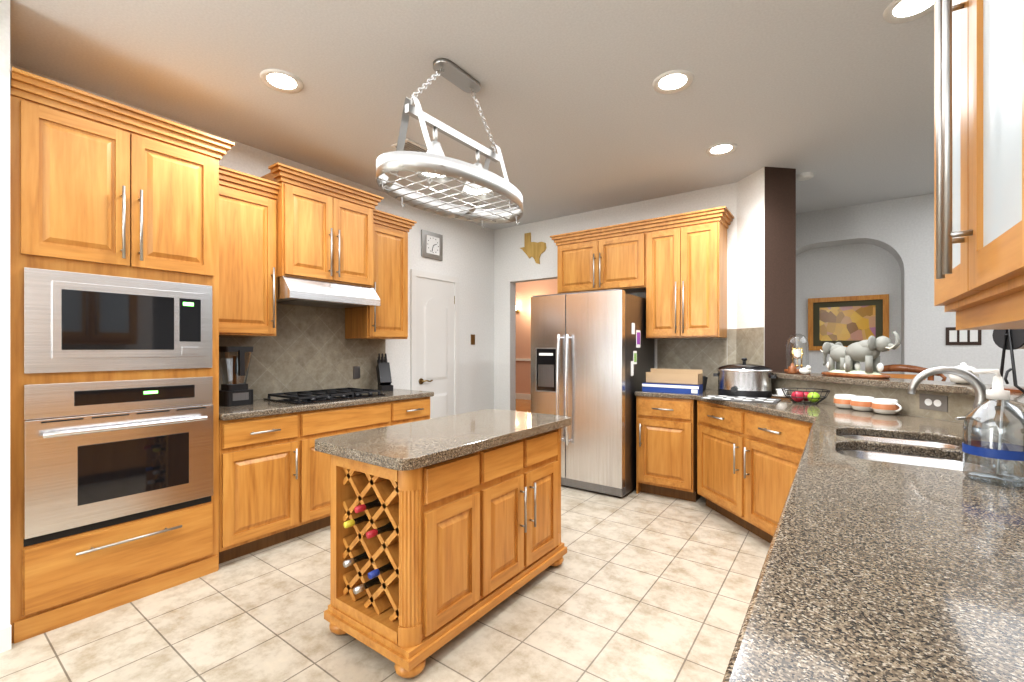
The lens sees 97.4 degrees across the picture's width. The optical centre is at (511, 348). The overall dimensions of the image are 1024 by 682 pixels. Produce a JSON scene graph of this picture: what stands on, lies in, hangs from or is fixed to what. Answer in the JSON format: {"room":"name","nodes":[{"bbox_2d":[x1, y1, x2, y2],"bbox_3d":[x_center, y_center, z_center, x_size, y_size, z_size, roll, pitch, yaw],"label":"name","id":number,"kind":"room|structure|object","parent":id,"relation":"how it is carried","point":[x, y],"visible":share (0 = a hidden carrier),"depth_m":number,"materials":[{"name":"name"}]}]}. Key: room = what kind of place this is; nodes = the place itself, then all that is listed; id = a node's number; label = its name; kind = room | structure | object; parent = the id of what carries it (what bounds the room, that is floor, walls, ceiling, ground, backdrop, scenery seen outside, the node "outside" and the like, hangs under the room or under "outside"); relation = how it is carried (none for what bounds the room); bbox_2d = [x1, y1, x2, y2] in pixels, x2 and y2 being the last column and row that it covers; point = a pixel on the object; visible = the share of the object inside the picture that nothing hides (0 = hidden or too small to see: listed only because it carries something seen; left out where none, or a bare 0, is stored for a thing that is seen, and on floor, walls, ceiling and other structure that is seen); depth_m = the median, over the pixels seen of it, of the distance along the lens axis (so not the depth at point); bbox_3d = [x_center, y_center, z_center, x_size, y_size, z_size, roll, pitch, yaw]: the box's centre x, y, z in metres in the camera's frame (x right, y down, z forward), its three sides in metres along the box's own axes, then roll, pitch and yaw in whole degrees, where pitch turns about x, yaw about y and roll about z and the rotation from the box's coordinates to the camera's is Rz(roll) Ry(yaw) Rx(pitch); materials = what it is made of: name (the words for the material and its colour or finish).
{"room":"kitchen","nodes":[
{"label":"kitchen","id":0,"kind":"room"},
{"bbox_2d":[0,0,9,627],"bbox_3d":[-3.301,-0.110,1.037,0.780,2.800,2.798,0,0,36],"label":"wall","id":1,"kind":"structure","parent":0,"point":[4,313],"depth_m":1.93,"materials":[{"name":"paint"}]},
{"bbox_2d":[0,625,10,652],"bbox_3d":[-1.952,1.240,2.778,0.675,0.100,6.800,0,0,36],"label":"baseboard","id":2,"kind":"structure","parent":1,"relation":"attached to","point":[5,638],"depth_m":1.92,"materials":[{"name":"white"}]},
{"bbox_2d":[10,64,493,413],"bbox_3d":[-1.475,-0.110,4.112,0.120,2.800,4.320,0,0,36],"label":"wall","id":3,"kind":"structure","parent":0,"point":[468,254],"depth_m":5.20,"materials":[{"name":"paint"}]},
{"bbox_2d":[219,165,280,336],"bbox_3d":[-1.918,-0.625,3.076,0.380,1.070,0.477,0,0,36],"label":"upper cabinet","id":4,"kind":"object","parent":3,"relation":"attached to","point":[247,255],"visible":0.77,"depth_m":3.02,"materials":[{"name":"brown wood"}]},
{"bbox_2d":[219,304,384,399],"bbox_3d":[-1.716,-0.085,3.671,0.001,0.930,1.677,0,0,36],"label":"backsplash","id":5,"kind":"structure","parent":3,"relation":"attached to","point":[307,348],"depth_m":3.70,"materials":[{"name":"tile"}]},
{"bbox_2d":[353,366,359,378],"bbox_3d":[-1.410,0.215,4.084,0.007,0.110,0.070,0,0,36],"label":"electrical outlet plate","id":6,"kind":"object","parent":5,"relation":"attached to","point":[356,372],"visible":1,"depth_m":4.08,"materials":[{"name":"silver metal"}]},
{"bbox_2d":[260,162,383,308],"bbox_3d":[-1.506,-0.808,3.542,0.500,0.924,0.880,0,0,36],"label":"upper cabinet","id":7,"kind":"object","parent":3,"relation":"attached to","point":[324,242],"visible":0.9,"depth_m":3.37,"materials":[{"name":"brown wood"}]},
{"bbox_2d":[260,276,380,308],"bbox_3d":[-1.505,-0.427,3.541,0.498,0.162,0.756,0,0,36],"label":"range hood","id":8,"kind":"object","parent":7,"relation":"attached to","point":[311,291],"depth_m":3.37,"materials":[{"name":"silver metal"}]},
{"bbox_2d":[345,209,416,338],"bbox_3d":[-1.184,-0.635,4.087,0.380,1.090,0.500,0,0,36],"label":"upper cabinet","id":9,"kind":"object","parent":3,"relation":"attached to","point":[387,318],"visible":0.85,"depth_m":3.96,"materials":[{"name":"brown wood"}]},
{"bbox_2d":[421,229,442,260],"bbox_3d":[-0.854,-1.110,4.836,0.033,0.280,0.300,0,0,36],"label":"wall clock","id":10,"kind":"object","parent":3,"relation":"attached to","point":[431,245],"visible":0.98,"depth_m":4.82,"materials":[{"name":"silver metal"}]},
{"bbox_2d":[410,269,458,418],"bbox_3d":[-0.807,0.237,4.875,0.063,2.105,0.710,0,0,36],"label":"door","id":11,"kind":"structure","parent":3,"relation":"attached to","point":[434,332],"depth_m":4.88,"materials":[{"name":"white paint"}]},
{"bbox_2d":[471,334,474,344],"bbox_3d":[-0.466,-0.110,5.388,0.012,0.120,0.070,0,0,36],"label":"switch plate","id":12,"kind":"object","parent":3,"relation":"attached to","point":[472,339],"visible":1,"depth_m":5.38,"materials":[{"name":"gold metal"}]},
{"bbox_2d":[0,399,770,681],"bbox_3d":[0.031,1.320,5.231,17.000,0.060,13.500,0,0,36],"label":"floor","id":13,"kind":"structure","parent":0,"point":[641,587],"depth_m":2.12,"materials":[{"name":"tile"}]},
{"bbox_2d":[10,67,234,643],"bbox_3d":[-2.145,0.040,2.474,0.720,2.500,0.878,0,0,36],"label":"tall cabinet","id":14,"kind":"object","parent":13,"relation":"on","point":[114,354],"visible":1,"depth_m":2.21,"materials":[{"name":"brown wood"}]},
{"bbox_2d":[13,267,212,373],"bbox_3d":[-2.058,-0.125,2.374,0.340,0.470,0.738,0,0,36],"label":"microwave","id":15,"kind":"object","parent":14,"relation":"in","point":[70,321],"depth_m":2.21,"materials":[{"name":"silver metal"}]},
{"bbox_2d":[13,374,213,546],"bbox_3d":[-2.033,0.520,2.356,0.400,0.720,0.738,0,0,36],"label":"wall oven","id":16,"kind":"object","parent":14,"relation":"in","point":[99,455],"depth_m":2.21,"materials":[{"name":"silver metal"}]},
{"bbox_2d":[219,410,314,563],"bbox_3d":[-1.793,0.855,3.027,0.640,0.870,0.544,0,0,36],"label":"base cabinet","id":17,"kind":"object","parent":13,"relation":"on","point":[274,479],"depth_m":2.83,"materials":[{"name":"brown wood"}]},
{"bbox_2d":[219,389,433,420],"bbox_3d":[-1.448,0.400,3.489,0.655,0.040,1.697,0,0,36],"label":"countertop","id":18,"kind":"structure","parent":17,"relation":"on","point":[259,407],"depth_m":3.07,"materials":[{"name":"stone"}]},
{"bbox_2d":[219,346,252,406],"bbox_3d":[-1.879,0.182,3.058,0.205,0.394,0.180,0,0,36],"label":"blender","id":19,"kind":"object","parent":18,"relation":"on","point":[234,393],"visible":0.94,"depth_m":3.01,"materials":[{"name":"black plastic"}]},
{"bbox_2d":[263,387,384,404],"bbox_3d":[-1.435,0.357,3.490,0.495,0.044,0.720,0,0,36],"label":"gas cooktop","id":20,"kind":"object","parent":18,"relation":"in","point":[310,396],"visible":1,"depth_m":3.37,"materials":[{"name":"black metal"}]},
{"bbox_2d":[376,353,392,390],"bbox_3d":[-1.174,0.211,4.133,0.100,0.335,0.265,0,0,-29],"label":"knife block","id":21,"kind":"object","parent":18,"relation":"on","point":[384,379],"visible":1,"depth_m":4.10,"materials":[{"name":"black plastic"}]},
{"bbox_2d":[315,400,402,530],"bbox_3d":[-1.449,0.855,3.500,0.640,0.870,0.895,0,0,36],"label":"base cabinet","id":22,"kind":"object","parent":13,"relation":"on","point":[348,419],"depth_m":3.24,"materials":[{"name":"brown wood"}]},
{"bbox_2d":[403,397,430,423],"bbox_3d":[-1.116,0.855,3.959,0.640,0.870,0.506,0,0,36],"label":"base cabinet","id":23,"kind":"object","parent":13,"relation":"on","point":[416,409],"depth_m":3.83,"materials":[{"name":"brown wood"}]},
{"bbox_2d":[324,428,566,677],"bbox_3d":[-0.248,0.873,2.362,0.606,0.835,1.231,0,0,36],"label":"base cabinet","id":24,"kind":"object","parent":13,"relation":"on","point":[470,539],"visible":0.92,"depth_m":1.98,"materials":[{"name":"brown wood"}]},
{"bbox_2d":[315,409,570,470],"bbox_3d":[-0.269,0.432,2.374,0.645,0.045,1.315,0,0,36],"label":"countertop","id":25,"kind":"structure","parent":24,"relation":"on","point":[412,445],"depth_m":2.10,"materials":[{"name":"stone"}]},
{"bbox_2d":[531,289,653,496],"bbox_3d":[0.778,0.379,4.394,0.934,1.782,0.916,0,0,36],"label":"refrigerator","id":26,"kind":"object","parent":13,"relation":"on","point":[592,358],"visible":0.9,"depth_m":4.03,"materials":[{"name":"silver metal"}]},
{"bbox_2d":[636,396,700,501],"bbox_3d":[1.465,0.855,4.088,0.485,0.870,0.664,0,0,36],"label":"base cabinet","id":27,"kind":"object","parent":13,"relation":"on","point":[666,447],"visible":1,"depth_m":3.84,"materials":[{"name":"brown wood"}]},
{"bbox_2d":[697,400,812,542],"bbox_3d":[1.855,0.855,3.143,0.598,0.870,1.202,0,0,-9],"label":"base cabinet","id":28,"kind":"object","parent":13,"relation":"on","point":[747,463],"visible":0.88,"depth_m":3.06,"materials":[{"name":"brown wood"}]},
{"bbox_2d":[635,389,1023,681],"bbox_3d":[0.722,0.400,1.761,2.038,0.040,5.298,0,0,36],"label":"countertop","id":29,"kind":"structure","parent":28,"relation":"on","point":[875,571],"depth_m":0.78,"materials":[{"name":"stone"}]},
{"bbox_2d":[642,368,702,393],"bbox_3d":[1.404,0.280,3.941,0.480,0.199,0.173,0,0,36],"label":"boxes","id":30,"kind":"object","parent":29,"relation":"on","point":[686,381],"visible":1,"depth_m":3.89,"materials":[{"name":"blue"}]},
{"bbox_2d":[702,376,707,390],"bbox_3d":[1.706,0.317,4.123,0.078,0.136,0.140,0,0,-34],"label":"radio","id":31,"kind":"object","parent":29,"relation":"on","point":[705,378],"visible":0.18,"depth_m":4.07,"materials":[{"name":"black plastic"}]},
{"bbox_2d":[700,395,780,403],"bbox_3d":[1.710,0.375,3.374,0.500,0.008,0.310,0,0,36],"label":"placemat","id":32,"kind":"object","parent":29,"relation":"on","point":[745,399],"visible":1,"depth_m":3.36,"materials":[{"name":"grey"}]},
{"bbox_2d":[713,358,775,397],"bbox_3d":[1.876,0.225,3.637,0.450,0.308,0.311,0,0,36],"label":"slow cooker","id":33,"kind":"object","parent":29,"relation":"on","point":[744,379],"visible":0.98,"depth_m":3.52,"materials":[{"name":"silver metal"}]},
{"bbox_2d":[771,389,790,399],"bbox_3d":[2.045,0.343,3.409,0.136,0.073,0.136,0,0,36],"label":"tea cup","id":34,"kind":"object","parent":29,"relation":"on","point":[780,395],"visible":0.81,"depth_m":3.38,"materials":[{"name":"white ceramic"}]},
{"bbox_2d":[781,388,829,404],"bbox_3d":[2.033,0.331,3.121,0.286,0.097,0.286,0,0,36],"label":"fruit basket","id":35,"kind":"object","parent":29,"relation":"on","point":[804,396],"visible":1,"depth_m":3.09,"materials":[{"name":"grey metal"}]},
{"bbox_2d":[833,394,901,414],"bbox_3d":[2.155,0.337,2.735,0.124,0.085,0.412,0,0,-9],"label":"mugs","id":36,"kind":"object","parent":29,"relation":"on","point":[885,406],"visible":1,"depth_m":2.71,"materials":[{"name":"white ceramic"}]},
{"bbox_2d":[838,435,961,448],"bbox_3d":[1.676,0.520,1.949,0.452,0.200,0.387,0,0,36],"label":"sink basin","id":37,"kind":"object","parent":29,"relation":"in","point":[868,438],"depth_m":2.09,"materials":[{"name":"silver metal"}]},
{"bbox_2d":[836,450,995,472],"bbox_3d":[1.438,0.520,1.622,0.452,0.200,0.387,0,0,36],"label":"sink basin","id":38,"kind":"object","parent":29,"relation":"in","point":[915,460],"depth_m":1.77,"materials":[{"name":"silver metal"}]},
{"bbox_2d":[907,366,990,441],"bbox_3d":[1.829,0.227,1.875,0.262,0.306,0.192,0,0,36],"label":"faucet","id":39,"kind":"object","parent":29,"relation":"on","point":[977,384],"visible":0.75,"depth_m":1.88,"materials":[{"name":"silver metal"}]},
{"bbox_2d":[962,369,1023,486],"bbox_3d":[1.399,0.218,1.295,0.146,0.319,0.146,0,0,36],"label":"soap bottle","id":40,"kind":"object","parent":29,"relation":"on","point":[998,450],"visible":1,"depth_m":1.29,"materials":[{"name":"clear plastic"}]},
{"bbox_2d":[10,0,933,229],"bbox_3d":[1.845,-1.560,1.008,9.300,0.100,8.800,0,0,36],"label":"ceiling","id":41,"kind":"structure","parent":0,"point":[581,114],"depth_m":2.55,"materials":[{"name":"paint"}]},
{"bbox_2d":[260,69,302,93],"bbox_3d":[-1.292,-1.504,2.524,0.229,0.012,0.221,0,0,36],"label":"recessed light","id":42,"kind":"object","parent":41,"relation":"in","point":[288,82],"depth_m":2.53,"materials":[{"name":"white"}]},
{"bbox_2d":[391,138,427,152],"bbox_3d":[-0.720,-1.502,3.416,0.180,0.016,0.340,0,0,36],"label":"ceiling vent","id":43,"kind":"object","parent":41,"relation":"in","point":[410,145],"visible":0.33,"depth_m":3.33,"materials":[{"name":"white"}]},
{"bbox_2d":[376,58,522,228],"bbox_3d":[-0.300,-1.136,2.480,0.540,0.748,1.000,0,0,36],"label":"pot rack","id":44,"kind":"object","parent":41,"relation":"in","point":[433,163],"visible":1,"depth_m":2.37,"materials":[{"name":"silver metal"}]},
{"bbox_2d":[652,69,693,93],"bbox_3d":[0.905,-1.504,2.530,0.215,0.012,0.230,0,0,36],"label":"recessed light","id":45,"kind":"object","parent":41,"relation":"in","point":[672,79],"depth_m":2.54,"materials":[{"name":"white"}]},
{"bbox_2d":[705,142,736,155],"bbox_3d":[1.574,-1.504,3.383,0.214,0.012,0.238,0,0,36],"label":"recessed light","id":46,"kind":"object","parent":41,"relation":"in","point":[718,148],"depth_m":3.39,"materials":[{"name":"white"}]},
{"bbox_2d":[796,172,813,180],"bbox_3d":[2.539,-1.492,3.903,0.130,0.035,0.130,0,0,36],"label":"smoke detector","id":47,"kind":"object","parent":41,"relation":"attached to","point":[803,176],"visible":1,"depth_m":3.87,"materials":[{"name":"white plastic"}]},
{"bbox_2d":[883,0,933,23],"bbox_3d":[1.750,-1.504,1.984,0.177,0.012,0.200,0,0,36],"label":"recessed light","id":48,"kind":"object","parent":41,"relation":"in","point":[899,8],"depth_m":2.00,"materials":[{"name":"white"}]},
{"bbox_2d":[516,279,556,399],"bbox_3d":[0.672,-0.660,11.303,10.900,3.900,0.160,0,0,36],"label":"wall","id":49,"kind":"structure","parent":0,"point":[526,292],"depth_m":11.49,"materials":[{"name":"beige paint"}]},
{"bbox_2d":[494,182,736,410],"bbox_3d":[0.941,-0.110,4.953,2.800,2.800,0.120,0,0,36],"label":"wall","id":50,"kind":"structure","parent":0,"point":[514,264],"depth_m":5.27,"materials":[{"name":"paint"}]},
{"bbox_2d":[520,233,545,263],"bbox_3d":[0.246,-1.195,5.371,0.375,0.390,0.018,0,0,36],"label":"sign","id":51,"kind":"object","parent":50,"relation":"attached to","point":[534,250],"visible":0.94,"depth_m":5.35,"materials":[{"name":"brown wood"}]},
{"bbox_2d":[550,220,645,293],"bbox_3d":[0.929,-0.890,4.647,1.020,0.620,0.390,0,0,36],"label":"upper cabinet","id":52,"kind":"object","parent":50,"relation":"attached to","point":[606,257],"visible":0.92,"depth_m":4.47,"materials":[{"name":"brown wood"}]},
{"bbox_2d":[644,206,733,338],"bbox_3d":[1.624,-0.650,4.141,0.700,1.100,0.390,0,0,36],"label":"upper cabinet","id":53,"kind":"object","parent":50,"relation":"attached to","point":[686,275],"visible":1,"depth_m":4.01,"materials":[{"name":"brown wood"}]},
{"bbox_2d":[737,167,795,371],"bbox_3d":[2.203,-0.110,3.970,0.290,2.800,0.441,0,0,-9],"label":"wall","id":54,"kind":"structure","parent":0,"point":[766,248],"depth_m":3.76,"materials":[{"name":"paint"}]},
{"bbox_2d":[657,327,1023,445],"bbox_3d":[1.470,0.100,2.793,2.036,0.560,2.747,0,0,36],"label":"backsplash","id":55,"kind":"structure","parent":54,"relation":"attached to","point":[709,356],"depth_m":3.57,"materials":[{"name":"tile"}]},
{"bbox_2d":[796,193,1023,385],"bbox_3d":[5.542,-0.110,3.545,6.100,2.800,0.350,0,0,36],"label":"wall","id":56,"kind":"structure","parent":0,"point":[881,247],"depth_m":4.66,"materials":[{"name":"paint"}]},
{"bbox_2d":[808,294,888,350],"bbox_3d":[3.721,-0.280,5.002,0.720,0.600,0.030,0,0,36],"label":"framed poster","id":57,"kind":"object","parent":56,"relation":"attached to","point":[846,321],"visible":0.83,"depth_m":5.00,"materials":[{"name":"multicoloured paper"}]},
{"bbox_2d":[946,327,980,344],"bbox_3d":[4.261,-0.122,4.251,0.229,0.164,0.011,0,0,36],"label":"light switch","id":58,"kind":"object","parent":56,"relation":"attached to","point":[954,336],"visible":0.96,"depth_m":4.25,"materials":[{"name":"brown metal"}]},
{"bbox_3d":[5.151,1.320,3.007,6.100,0.060,1.680,0,0,36],"label":"floor","id":59,"kind":"structure","parent":0,"visible":0},
{"bbox_2d":[879,364,946,380],"bbox_3d":[3.390,0.716,3.955,0.660,1.149,0.648,0,0,36],"label":"dining chair","id":60,"kind":"object","parent":59,"relation":"on","point":[902,368],"visible":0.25,"depth_m":4.04,"materials":[{"name":"brown wood"}]},
{"bbox_3d":[0.333,-0.110,-0.631,0.140,2.800,4.130,0,0,36],"label":"wall","id":61,"kind":"structure","parent":0,"visible":0},
{"bbox_2d":[934,0,1023,329],"bbox_3d":[0.968,-0.652,0.718,0.418,1.215,0.740,0,0,36],"label":"upper cabinet","id":62,"kind":"object","parent":61,"relation":"attached to","point":[978,164],"visible":1,"depth_m":0.77,"materials":[{"name":"brown wood"}]},
{"bbox_3d":[1.877,0.760,2.405,1.210,1.060,2.599,0,0,36],"label":"wall","id":63,"kind":"structure","parent":0,"visible":0},
{"bbox_2d":[772,372,960,393],"bbox_3d":[2.203,0.209,3.080,1.020,0.039,1.285,0,0,36],"label":"countertop","id":64,"kind":"structure","parent":63,"relation":"on","point":[926,385],"depth_m":2.73,"materials":[{"name":"stone"}]},
{"bbox_2d":[784,334,808,372],"bbox_3d":[2.253,0.035,3.555,0.180,0.310,0.180,0,0,36],"label":"lamp","id":65,"kind":"object","parent":64,"relation":"on","point":[797,353],"visible":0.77,"depth_m":3.55,"materials":[{"name":"clear glass"}]},
{"bbox_2d":[787,363,810,373],"bbox_3d":[2.159,0.149,3.385,0.069,0.080,0.176,0,0,-20],"label":"trinkets","id":66,"kind":"object","parent":64,"relation":"on","point":[792,368],"visible":1,"depth_m":3.40,"materials":[{"name":"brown ceramic"}]},
{"bbox_2d":[820,331,900,378],"bbox_3d":[2.345,0.040,3.061,0.424,0.300,0.433,0,0,36],"label":"elephant figurine","id":67,"kind":"object","parent":64,"relation":"on","point":[850,358],"visible":1,"depth_m":2.96,"materials":[{"name":"grey ceramic"}]},
{"bbox_2d":[948,362,978,383],"bbox_3d":[2.450,0.132,2.442,0.120,0.115,0.120,0,0,36],"label":"sugar bowl","id":68,"kind":"object","parent":64,"relation":"on","point":[957,379],"visible":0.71,"depth_m":2.42,"materials":[{"name":"white ceramic"}]},
{"bbox_2d":[960,384,1023,411],"bbox_3d":[2.022,0.209,1.649,0.328,0.039,1.545,0,0,36],"label":"countertop","id":69,"kind":"structure","parent":63,"relation":"on","point":[1016,399],"depth_m":1.87,"materials":[{"name":"stone"}]},
{"bbox_2d":[989,329,1023,392],"bbox_3d":[2.307,0.009,1.987,0.395,0.368,0.146,0,0,-2],"label":"paper towel holder","id":70,"kind":"object","parent":69,"relation":"on","point":[1011,340],"visible":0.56,"depth_m":1.97,"materials":[{"name":"grey metal"}]}
]}

